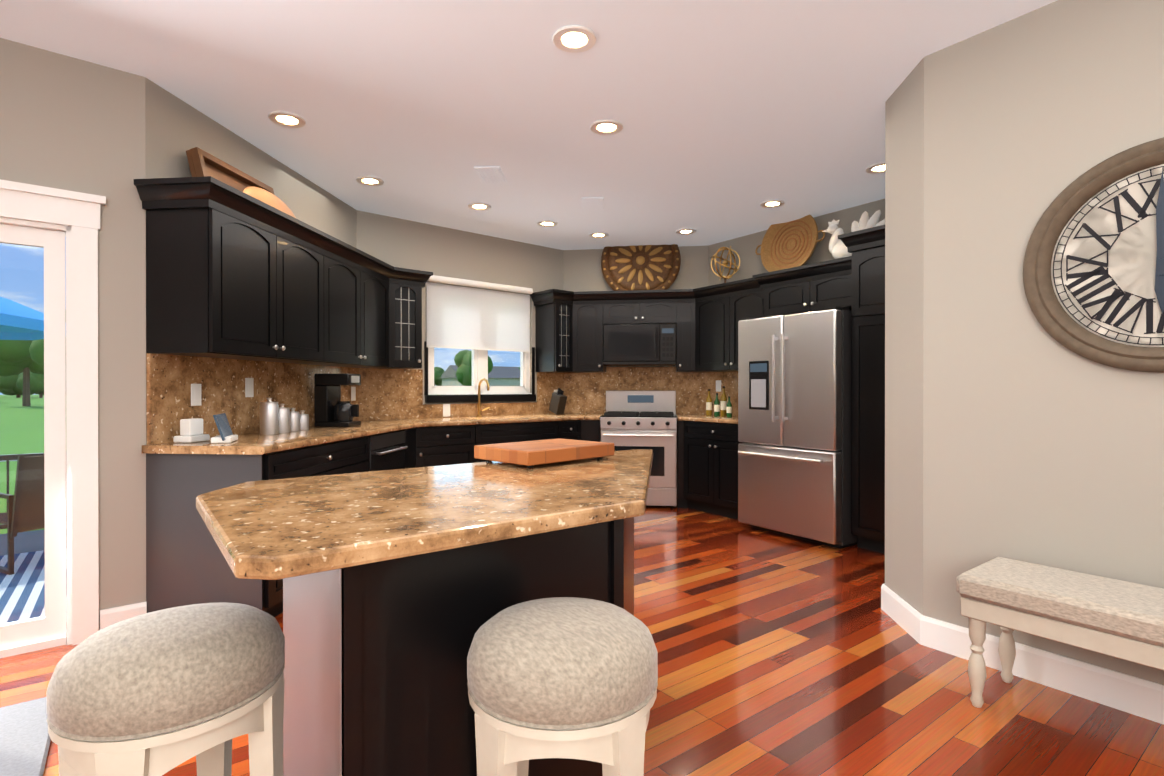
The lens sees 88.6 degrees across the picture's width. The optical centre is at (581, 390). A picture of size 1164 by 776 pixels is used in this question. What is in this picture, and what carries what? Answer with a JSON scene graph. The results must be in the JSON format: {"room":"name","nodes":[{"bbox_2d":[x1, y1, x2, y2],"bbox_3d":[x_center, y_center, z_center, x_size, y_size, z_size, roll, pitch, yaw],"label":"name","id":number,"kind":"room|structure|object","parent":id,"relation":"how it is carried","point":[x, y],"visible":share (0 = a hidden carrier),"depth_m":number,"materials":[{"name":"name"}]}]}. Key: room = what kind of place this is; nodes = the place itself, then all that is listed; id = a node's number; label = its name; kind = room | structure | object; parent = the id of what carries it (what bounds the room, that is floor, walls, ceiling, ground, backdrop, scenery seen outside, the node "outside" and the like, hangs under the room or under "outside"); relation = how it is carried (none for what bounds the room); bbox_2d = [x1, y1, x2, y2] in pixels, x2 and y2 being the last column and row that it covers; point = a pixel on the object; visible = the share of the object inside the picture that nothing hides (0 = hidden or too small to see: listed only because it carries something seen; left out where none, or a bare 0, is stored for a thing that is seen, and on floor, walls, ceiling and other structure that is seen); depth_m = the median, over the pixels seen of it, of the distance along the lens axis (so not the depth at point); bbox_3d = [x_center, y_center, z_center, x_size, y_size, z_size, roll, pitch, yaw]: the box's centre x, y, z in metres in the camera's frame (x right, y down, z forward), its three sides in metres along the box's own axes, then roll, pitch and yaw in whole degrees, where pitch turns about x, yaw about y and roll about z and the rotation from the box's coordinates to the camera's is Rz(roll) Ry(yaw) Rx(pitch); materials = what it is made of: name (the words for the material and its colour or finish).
{"room":"kitchen","nodes":[
{"label":"kitchen","id":0,"kind":"room"},
{"bbox_2d":[0,297,43,339],"bbox_3d":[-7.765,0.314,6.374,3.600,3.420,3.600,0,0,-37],"label":"mountain","id":1,"kind":"structure","parent":0,"point":[26,322],"depth_m":6.81,"materials":[{"name":"blue"}]},
{"bbox_2d":[0,38,70,225],"bbox_3d":[-3.130,-1.157,2.242,1.845,0.790,0.233,0,0,-37],"label":"wall","id":2,"kind":"structure","parent":0,"point":[35,115],"depth_m":2.70,"materials":[{"name":"grey paint"}]},
{"bbox_2d":[0,179,105,657],"bbox_3d":[-3.111,0.136,2.228,2.090,2.105,0.284,0,0,-37],"label":"door frame","id":3,"kind":"structure","parent":2,"relation":"attached to","point":[76,214],"depth_m":2.78,"materials":[{"name":"white wood"}]},
{"bbox_2d":[71,57,145,629],"bbox_3d":[-2.321,-0.184,2.929,0.287,2.740,0.154,0,0,-37],"label":"wall","id":4,"kind":"structure","parent":0,"point":[108,132],"depth_m":2.90,"materials":[{"name":"grey paint"}]},
{"bbox_2d":[145,77,356,444],"bbox_3d":[-2.124,-0.188,4.153,0.140,2.740,2.372,0,0,6],"label":"wall","id":5,"kind":"structure","parent":0,"point":[176,128],"depth_m":3.51,"materials":[{"name":"grey paint"}]},
{"bbox_2d":[191,384,200,405],"bbox_3d":[-2.110,0.025,3.264,0.008,0.120,0.076,0,0,6],"label":"electrical outlet plate","id":6,"kind":"object","parent":5,"relation":"attached to","point":[195,394],"visible":1,"depth_m":3.26,"materials":[{"name":"white plastic"}]},
{"bbox_2d":[210,180,265,203],"bbox_3d":[-1.808,-0.634,3.195,0.285,0.778,0.307,0,0,-37],"label":"upper cabinet","id":7,"kind":"object","parent":5,"relation":"attached to","point":[216,189],"depth_m":2.99,"materials":[{"name":"black wood"}]},
{"bbox_2d":[186,147,295,217],"bbox_3d":[-1.967,-1.122,3.551,0.220,0.346,0.770,0,0,6],"label":"trays","id":8,"kind":"object","parent":7,"relation":"on","point":[202,163],"visible":0.42,"depth_m":3.44,"materials":[{"name":"brown wood"}]},
{"bbox_2d":[245,378,253,396],"bbox_3d":[-2.067,-0.016,3.709,0.008,0.120,0.076,0,0,6],"label":"electrical outlet plate","id":9,"kind":"object","parent":5,"relation":"attached to","point":[249,387],"visible":1,"depth_m":3.70,"materials":[{"name":"white plastic"}]},
{"bbox_2d":[206,196,293,355],"bbox_3d":[-1.803,-0.565,3.195,0.366,0.748,0.392,0,0,-37],"label":"upper cabinet","id":10,"kind":"object","parent":5,"relation":"attached to","point":[232,273],"depth_m":3.21,"materials":[{"name":"black wood"}]},
{"bbox_2d":[142,184,432,368],"bbox_3d":[-1.816,-0.568,4.130,1.969,0.760,1.879,0,0,-37],"label":"upper cabinet","id":11,"kind":"object","parent":5,"relation":"attached to","point":[353,308],"depth_m":3.82,"materials":[{"name":"black wood"}]},
{"bbox_2d":[146,353,517,444],"bbox_3d":[-1.826,0.039,4.262,2.109,0.455,1.680,0,0,-37],"label":"backsplash","id":12,"kind":"structure","parent":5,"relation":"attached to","point":[402,426],"depth_m":3.94,"materials":[{"name":"brown stone"}]},
{"bbox_2d":[142,413,603,460],"bbox_3d":[-0.922,0.285,4.736,4.164,0.040,2.228,0,0,-37],"label":"countertop","id":13,"kind":"structure","parent":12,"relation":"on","point":[530,425],"depth_m":4.23,"materials":[{"name":"brown stone"}]},
{"bbox_2d":[173,418,209,442],"bbox_3d":[-2.034,0.209,3.110,0.100,0.120,0.140,0,0,6],"label":"charger","id":14,"kind":"object","parent":13,"relation":"on","point":[191,430],"visible":1,"depth_m":3.06,"materials":[{"name":"white plastic"}]},
{"bbox_2d":[211,413,237,442],"bbox_3d":[-1.866,0.196,3.116,0.090,0.145,0.220,0,0,-19],"label":"smart display","id":15,"kind":"object","parent":13,"relation":"on","point":[226,435],"visible":1,"depth_m":3.06,"materials":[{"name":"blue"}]},
{"bbox_2d":[314,374,360,426],"bbox_3d":[-1.786,0.073,4.397,0.285,0.385,0.200,0,0,6],"label":"coffee maker","id":16,"kind":"object","parent":13,"relation":"on","point":[331,409],"visible":0.98,"depth_m":4.31,"materials":[{"name":"black plastic"}]},
{"bbox_2d":[476,378,489,416],"bbox_3d":[-0.920,0.073,5.780,0.145,0.375,0.209,0,0,-37],"label":"faucet","id":17,"kind":"object","parent":13,"relation":"on","point":[479,400],"visible":1,"depth_m":5.80,"materials":[{"name":"gold metal"}]},
{"bbox_2d":[549,388,566,414],"bbox_3d":[-0.252,0.116,6.274,0.100,0.278,0.192,0,0,-41],"label":"knife block","id":18,"kind":"object","parent":13,"relation":"on","point":[558,402],"visible":1,"depth_m":6.23,"materials":[{"name":"grey"}]},
{"bbox_2d":[351,387,355,400],"bbox_3d":[-1.936,0.029,5.055,0.008,0.120,0.076,0,0,6],"label":"electrical outlet plate","id":19,"kind":"object","parent":5,"relation":"attached to","point":[353,393],"visible":1,"depth_m":5.05,"materials":[{"name":"white plastic"}]},
{"bbox_2d":[357,210,562,403],"bbox_3d":[-1.127,-0.194,5.982,2.604,2.740,0.140,0,0,-41],"label":"wall","id":20,"kind":"structure","parent":0,"point":[455,253],"depth_m":5.83,"materials":[{"name":"grey paint"}]},
{"bbox_2d":[443,404,449,416],"bbox_3d":[-1.294,0.192,5.708,0.076,0.120,0.008,0,0,-41],"label":"electrical outlet plate","id":21,"kind":"object","parent":20,"relation":"attached to","point":[446,410],"visible":1,"depth_m":5.70,"materials":[{"name":"white plastic"}]},
{"bbox_2d":[426,275,532,351],"bbox_3d":[-0.987,-0.742,5.950,1.184,0.676,0.065,0,0,-41],"label":"roller blind","id":22,"kind":"object","parent":20,"relation":"attached to","point":[462,317],"visible":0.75,"depth_m":5.93,"materials":[{"name":"fabric"}]},
{"bbox_2d":[424,341,535,402],"bbox_3d":[-1.013,-0.436,6.024,1.270,1.107,0.145,0,0,-41],"label":"window","id":23,"kind":"structure","parent":20,"relation":"in","point":[449,393],"depth_m":6.00,"materials":[{"name":"white"}]},
{"bbox_2d":[534,292,600,372],"bbox_3d":[-0.053,-0.575,6.435,0.728,0.760,0.574,0,0,-37],"label":"upper cabinet","id":24,"kind":"object","parent":20,"relation":"attached to","point":[569,331],"depth_m":6.29,"materials":[{"name":"black wood"}]},
{"bbox_2d":[0,0,1056,249],"bbox_3d":[-0.236,-1.608,1.242,9.153,0.120,8.904,0,0,-37],"label":"ceiling","id":25,"kind":"structure","parent":0,"point":[730,116],"depth_m":3.12,"materials":[{"name":"white paint"}]},
{"bbox_2d":[268,111,305,127],"bbox_3d":[-1.688,-1.549,3.417,0.196,0.011,0.196,0,0,-37],"label":"recessed light","id":26,"kind":"object","parent":25,"relation":"in","point":[286,119],"visible":1,"depth_m":3.42,"materials":[{"name":"white"}]},
{"bbox_2d":[356,176,383,185],"bbox_3d":[-1.573,-1.552,4.429,0.196,0.011,0.196,0,0,-37],"label":"recessed light","id":27,"kind":"object","parent":25,"relation":"in","point":[369,180],"visible":0.98,"depth_m":4.42,"materials":[{"name":"white"}]},
{"bbox_2d":[468,203,490,210],"bbox_3d":[-0.868,-1.554,5.052,0.196,0.011,0.196,0,0,-37],"label":"recessed light","id":28,"kind":"object","parent":25,"relation":"in","point":[480,206],"visible":1,"depth_m":5.06,"materials":[{"name":"white"}]},
{"bbox_2d":[474,166,506,183],"bbox_3d":[-0.658,-1.550,4.309,0.180,0.015,0.320,0,0,2],"label":"ceiling vent","id":29,"kind":"object","parent":25,"relation":"in","point":[491,175],"visible":0.98,"depth_m":4.29,"materials":[{"name":"white metal"}]},
{"bbox_2d":[537,220,557,226],"bbox_3d":[-0.323,-1.556,5.579,0.196,0.011,0.196,0,0,-37],"label":"recessed light","id":30,"kind":"object","parent":25,"relation":"in","point":[546,223],"visible":0.96,"depth_m":5.58,"materials":[{"name":"white"}]},
{"bbox_2d":[552,25,595,52],"bbox_3d":[-0.034,-1.546,2.631,0.196,0.011,0.196,0,0,-37],"label":"recessed light","id":31,"kind":"object","parent":25,"relation":"in","point":[574,38],"visible":1,"depth_m":2.63,"materials":[{"name":"white"}]},
{"bbox_2d":[582,197,603,209],"bbox_3d":[0.091,-1.552,4.982,0.180,0.015,0.320,0,0,2],"label":"ceiling vent","id":32,"kind":"object","parent":25,"relation":"in","point":[593,203],"visible":0.98,"depth_m":4.95,"materials":[{"name":"white paint"}]},
{"bbox_2d":[589,232,607,237],"bbox_3d":[0.168,-1.557,5.996,0.196,0.011,0.196,0,0,-37],"label":"recessed light","id":33,"kind":"object","parent":25,"relation":"in","point":[598,235],"visible":0.96,"depth_m":5.99,"materials":[{"name":"white"}]},
{"bbox_2d":[590,119,622,134],"bbox_3d":[0.145,-1.549,3.518,0.196,0.011,0.196,0,0,-37],"label":"recessed light","id":34,"kind":"object","parent":25,"relation":"in","point":[606,127],"visible":0.98,"depth_m":3.51,"materials":[{"name":"white"}]},
{"bbox_2d":[676,228,695,234],"bbox_3d":[1.022,-1.557,5.856,0.196,0.011,0.196,0,0,-37],"label":"recessed light","id":35,"kind":"object","parent":25,"relation":"in","point":[686,231],"visible":1,"depth_m":5.86,"materials":[{"name":"white"}]},
{"bbox_2d":[760,200,784,207],"bbox_3d":[1.589,-1.554,4.978,0.196,0.011,0.196,0,0,-37],"label":"recessed light","id":36,"kind":"object","parent":25,"relation":"in","point":[772,203],"visible":1,"depth_m":4.97,"materials":[{"name":"white"}]},
{"bbox_2d":[866,162,884,173],"bbox_3d":[2.088,-1.551,4.167,0.196,0.011,0.196,0,0,-37],"label":"recessed light","id":37,"kind":"object","parent":25,"relation":"in","point":[877,168],"visible":0.65,"depth_m":4.18,"materials":[{"name":"white"}]},
{"bbox_2d":[0,505,1163,775],"bbox_3d":[-0.236,1.252,1.251,9.153,0.120,8.904,0,0,-37],"label":"floor","id":38,"kind":"structure","parent":0,"point":[780,655],"depth_m":2.38,"materials":[{"name":"brown wood"}]},
{"bbox_2d":[0,697,50,775],"bbox_3d":[-2.436,1.179,1.447,1.710,0.021,0.840,0,0,-37],"label":"rug","id":39,"kind":"object","parent":38,"relation":"on","point":[25,739],"visible":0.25,"depth_m":2.00,"materials":[{"name":"white fabric"}]},
{"bbox_2d":[46,602,284,775],"bbox_3d":[-0.802,0.825,1.181,0.394,0.733,0.394,0,0,-37],"label":"stool","id":40,"kind":"object","parent":38,"relation":"on","point":[160,692],"visible":1,"depth_m":1.06,"materials":[{"name":"fabric"}]},
{"bbox_2d":[146,457,265,612],"bbox_3d":[-1.862,0.749,2.937,0.450,0.875,0.417,0,0,-37],"label":"base cabinet","id":41,"kind":"object","parent":38,"relation":"on","point":[185,565],"depth_m":2.94,"materials":[{"name":"black"}]},
{"bbox_2d":[266,437,600,616],"bbox_3d":[-0.928,0.743,4.763,4.143,0.875,2.181,0,0,-37],"label":"base cabinet","id":42,"kind":"object","parent":38,"relation":"on","point":[283,465],"depth_m":3.87,"materials":[{"name":"black wood"}]},
{"bbox_2d":[283,521,633,775],"bbox_3d":[-0.135,0.753,1.794,1.286,0.874,0.552,0,0,-37],"label":"kitchen island","id":43,"kind":"object","parent":38,"relation":"on","point":[401,587],"depth_m":1.33,"materials":[{"name":"wood"}]},
{"bbox_2d":[196,449,652,580],"bbox_3d":[-0.127,0.294,1.875,1.786,0.040,0.950,0,0,-37],"label":"island countertop","id":44,"kind":"structure","parent":43,"relation":"on","point":[287,529],"depth_m":1.40,"materials":[{"name":"brown stone"}]},
{"bbox_2d":[474,438,613,467],"bbox_3d":[-0.141,0.241,2.318,0.320,0.062,0.450,0,0,45],"label":"cutting board","id":45,"kind":"object","parent":44,"relation":"on","point":[529,454],"visible":1,"depth_m":2.21,"materials":[{"name":"brown wood"}]},
{"bbox_2d":[467,597,657,775],"bbox_3d":[-0.039,0.825,1.216,0.424,0.733,0.424,0,0,-37],"label":"stool","id":46,"kind":"object","parent":38,"relation":"on","point":[567,677],"visible":1,"depth_m":1.07,"materials":[{"name":"fabric"}]},
{"bbox_2d":[600,391,676,508],"bbox_3d":[0.596,0.591,6.194,0.756,1.170,0.687,0,0,8],"label":"range","id":47,"kind":"object","parent":38,"relation":"on","point":[630,420],"visible":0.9,"depth_m":5.92,"materials":[{"name":"silver metal"}]},
{"bbox_2d":[677,423,742,519],"bbox_3d":[1.477,0.740,5.752,0.680,0.875,0.885,0,0,-37],"label":"base cabinet","id":48,"kind":"object","parent":38,"relation":"on","point":[707,463],"depth_m":5.62,"materials":[{"name":"black wood"}]},
{"bbox_2d":[738,306,856,548],"bbox_3d":[1.876,0.282,4.924,0.884,1.795,0.950,0,0,-37],"label":"fridge","id":49,"kind":"object","parent":38,"relation":"on","point":[794,424],"visible":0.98,"depth_m":4.61,"materials":[{"name":"grey metal"}]},
{"bbox_2d":[838,225,884,553],"bbox_3d":[2.427,0.013,4.308,0.720,2.338,0.869,0,0,-37],"label":"tall cabinet","id":50,"kind":"object","parent":38,"relation":"on","point":[866,248],"visible":0.12,"depth_m":4.33,"materials":[{"name":"black wood"}]},
{"bbox_2d":[956,557,1163,707],"bbox_3d":[1.980,0.942,1.853,0.410,0.495,1.340,0,0,-37],"label":"bench","id":51,"kind":"object","parent":38,"relation":"on","point":[1120,619],"visible":1,"depth_m":2.08,"materials":[{"name":"fabric"}]},
{"bbox_2d":[563,246,707,366],"bbox_3d":[0.589,-0.196,6.640,1.891,2.740,0.140,0,0,8],"label":"wall","id":52,"kind":"structure","parent":0,"point":[582,270],"depth_m":6.62,"materials":[{"name":"grey paint"}]},
{"bbox_2d":[586,296,605,371],"bbox_3d":[0.058,-0.575,6.298,0.245,0.748,0.247,0,0,-37],"label":"upper cabinet","id":53,"kind":"object","parent":52,"relation":"attached to","point":[594,326],"depth_m":6.28,"materials":[{"name":"black wood"}]},
{"bbox_2d":[537,367,737,426],"bbox_3d":[0.756,0.004,6.028,1.490,0.515,2.202,0,0,-37],"label":"backsplash","id":54,"kind":"structure","parent":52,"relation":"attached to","point":[585,393],"depth_m":6.50,"materials":[{"name":"brown stone"}]},
{"bbox_2d":[706,389,711,414],"bbox_3d":[1.317,0.124,6.181,0.059,0.270,0.059,0,0,38],"label":"bottle","id":55,"kind":"object","parent":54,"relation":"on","point":[709,400],"depth_m":6.16,"materials":[{"name":"yellow glass"}]},
{"bbox_2d":[714,393,721,415],"bbox_3d":[1.348,0.145,5.959,0.055,0.230,0.055,0,0,38],"label":"bottle","id":56,"kind":"object","parent":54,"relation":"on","point":[716,403],"depth_m":5.94,"materials":[{"name":"green glass"}]},
{"bbox_2d":[722,386,725,415],"bbox_3d":[1.436,0.110,6.043,0.063,0.300,0.063,0,0,38],"label":"bottle","id":57,"kind":"object","parent":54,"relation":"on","point":[723,393],"depth_m":6.02,"materials":[{"name":"yellow glass"}]},
{"bbox_2d":[724,395,731,416],"bbox_3d":[1.429,0.161,5.789,0.051,0.200,0.051,0,0,38],"label":"bottle","id":58,"kind":"object","parent":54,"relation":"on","point":[726,409],"depth_m":5.78,"materials":[{"name":"green glass"}]},
{"bbox_2d":[602,292,677,324],"bbox_3d":[0.624,-0.822,6.386,0.779,0.265,0.782,0,0,-37],"label":"upper cabinet","id":59,"kind":"object","parent":52,"relation":"attached to","point":[631,307],"depth_m":6.21,"materials":[{"name":"black wood"}]},
{"bbox_2d":[603,324,675,365],"bbox_3d":[0.615,-0.475,6.323,0.752,0.420,0.419,0,0,8],"label":"over-the-range microwave","id":60,"kind":"object","parent":59,"relation":"attached to","point":[639,344],"visible":1,"depth_m":6.16,"materials":[{"name":"black plastic"}]},
{"bbox_2d":[601,244,680,290],"bbox_3d":[0.633,-1.397,6.451,0.860,0.856,0.150,0,0,8],"label":"medallion","id":61,"kind":"object","parent":59,"relation":"on","point":[645,267],"visible":0.71,"depth_m":6.42,"materials":[{"name":"brown wood"}]},
{"bbox_2d":[708,199,884,285],"bbox_3d":[2.229,-0.192,5.328,0.295,2.740,3.146,0,0,-37],"label":"wall","id":62,"kind":"structure","parent":0,"point":[744,248],"depth_m":5.90,"materials":[{"name":"grey paint"}]},
{"bbox_2d":[676,284,757,371],"bbox_3d":[1.424,-0.574,5.978,0.487,0.760,1.322,0,0,-37],"label":"upper cabinet","id":63,"kind":"object","parent":62,"relation":"attached to","point":[707,326],"depth_m":5.94,"materials":[{"name":"black wood"}]},
{"bbox_2d":[711,246,739,282],"bbox_3d":[1.450,-1.214,6.035,0.327,0.517,0.276,0,0,-37],"label":"decorative piece","id":64,"kind":"object","parent":63,"relation":"on","point":[724,264],"visible":0.85,"depth_m":6.01,"materials":[{"name":"gold metal"}]},
{"bbox_2d":[716,380,720,391],"bbox_3d":[1.441,-0.045,6.302,0.010,0.120,0.076,0,0,-37],"label":"electrical outlet plate","id":65,"kind":"object","parent":62,"relation":"attached to","point":[718,385],"visible":1,"depth_m":6.30,"materials":[{"name":"white plastic"}]},
{"bbox_2d":[758,264,851,317],"bbox_3d":[2.064,-0.801,5.051,0.484,0.300,0.970,0,0,-37],"label":"upper cabinet","id":66,"kind":"object","parent":62,"relation":"attached to","point":[831,287],"depth_m":4.95,"materials":[{"name":"black wood"}]},
{"bbox_2d":[755,214,824,271],"bbox_3d":[1.901,-1.346,5.469,0.159,0.596,0.747,0,0,-37],"label":"woven tray","id":67,"kind":"object","parent":66,"relation":"on","point":[790,244],"visible":0.96,"depth_m":5.49,"materials":[{"name":"wicker"}]},
{"bbox_2d":[885,58,923,614],"bbox_3d":[1.685,-0.184,2.997,0.140,2.740,0.439,0,0,6],"label":"wall","id":68,"kind":"structure","parent":0,"point":[904,205],"depth_m":2.98,"materials":[{"name":"grey paint"}]},
{"bbox_2d":[923,0,1163,684],"bbox_3d":[3.010,-0.178,0.985,0.207,2.740,4.580,0,0,-37],"label":"wall","id":69,"kind":"structure","parent":0,"point":[1041,446],"depth_m":2.46,"materials":[{"name":"grey paint"}]},
{"bbox_2d":[908,610,1163,723],"bbox_3d":[2.891,1.125,1.017,0.079,0.135,4.404,0,0,-37],"label":"baseboard","id":70,"kind":"structure","parent":69,"relation":"attached to","point":[1139,697],"depth_m":2.36,"materials":[{"name":"white wood"}]},
{"bbox_2d":[1023,137,1163,371],"bbox_3d":[2.056,-0.478,2.114,0.059,0.830,0.830,0,0,-37],"label":"clock","id":71,"kind":"object","parent":69,"relation":"attached to","point":[1093,272],"visible":0.98,"depth_m":2.23,"materials":[{"name":"brown wood"}]},
{"label":"outside","id":72,"kind":"structure","parent":0,"visible":0},
{"bbox_2d":[0,395,44,533],"bbox_3d":[-75.852,1.827,99.392,320.000,0.200,270.000,0,0,-37],"label":"lawn","id":73,"kind":"structure","parent":72,"point":[6,420],"depth_m":27.59,"materials":[{"name":"green plant"}]},
{"bbox_2d":[0,339,519,405],"bbox_3d":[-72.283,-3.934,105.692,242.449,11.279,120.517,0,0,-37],"label":"tree","id":74,"kind":"object","parent":73,"relation":"on","point":[467,370],"depth_m":67.73,"materials":[{"name":"green plant"}]},
{"bbox_2d":[440,365,519,394],"bbox_3d":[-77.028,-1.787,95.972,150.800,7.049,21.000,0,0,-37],"label":"house","id":75,"kind":"structure","parent":73,"relation":"on","point":[446,380],"depth_m":131.54,"materials":[{"name":"beige"}]},
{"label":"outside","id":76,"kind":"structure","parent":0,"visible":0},
{"bbox_2d":[0,529,66,628],"bbox_3d":[-5.515,1.465,3.421,10.700,0.440,4.830,0,0,-37],"label":"deck","id":77,"kind":"object","parent":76,"point":[32,536],"depth_m":5.79,"materials":[{"name":"grey wood"}]},
{"bbox_2d":[0,453,43,528],"bbox_3d":[-6.886,1.048,5.222,10.590,0.858,0.090,0,0,-37],"label":"railing","id":78,"kind":"object","parent":77,"relation":"on","point":[9,457],"depth_m":6.03,"materials":[{"name":"brown metal"}]},
{"bbox_2d":[0,548,66,623],"bbox_3d":[-4.828,1.476,4.088,3.400,0.011,2.300,0,0,-37],"label":"rug","id":79,"kind":"object","parent":77,"relation":"on","point":[27,580],"depth_m":4.42,"materials":[{"name":"blue fabric"}]},
{"bbox_2d":[0,454,66,574],"bbox_3d":[-4.614,0.981,5.123,0.872,0.969,0.630,0,0,28],"label":"chair","id":80,"kind":"object","parent":79,"relation":"on","point":[30,471],"visible":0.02,"depth_m":4.75,"materials":[{"name":"brown metal"}]}
]}

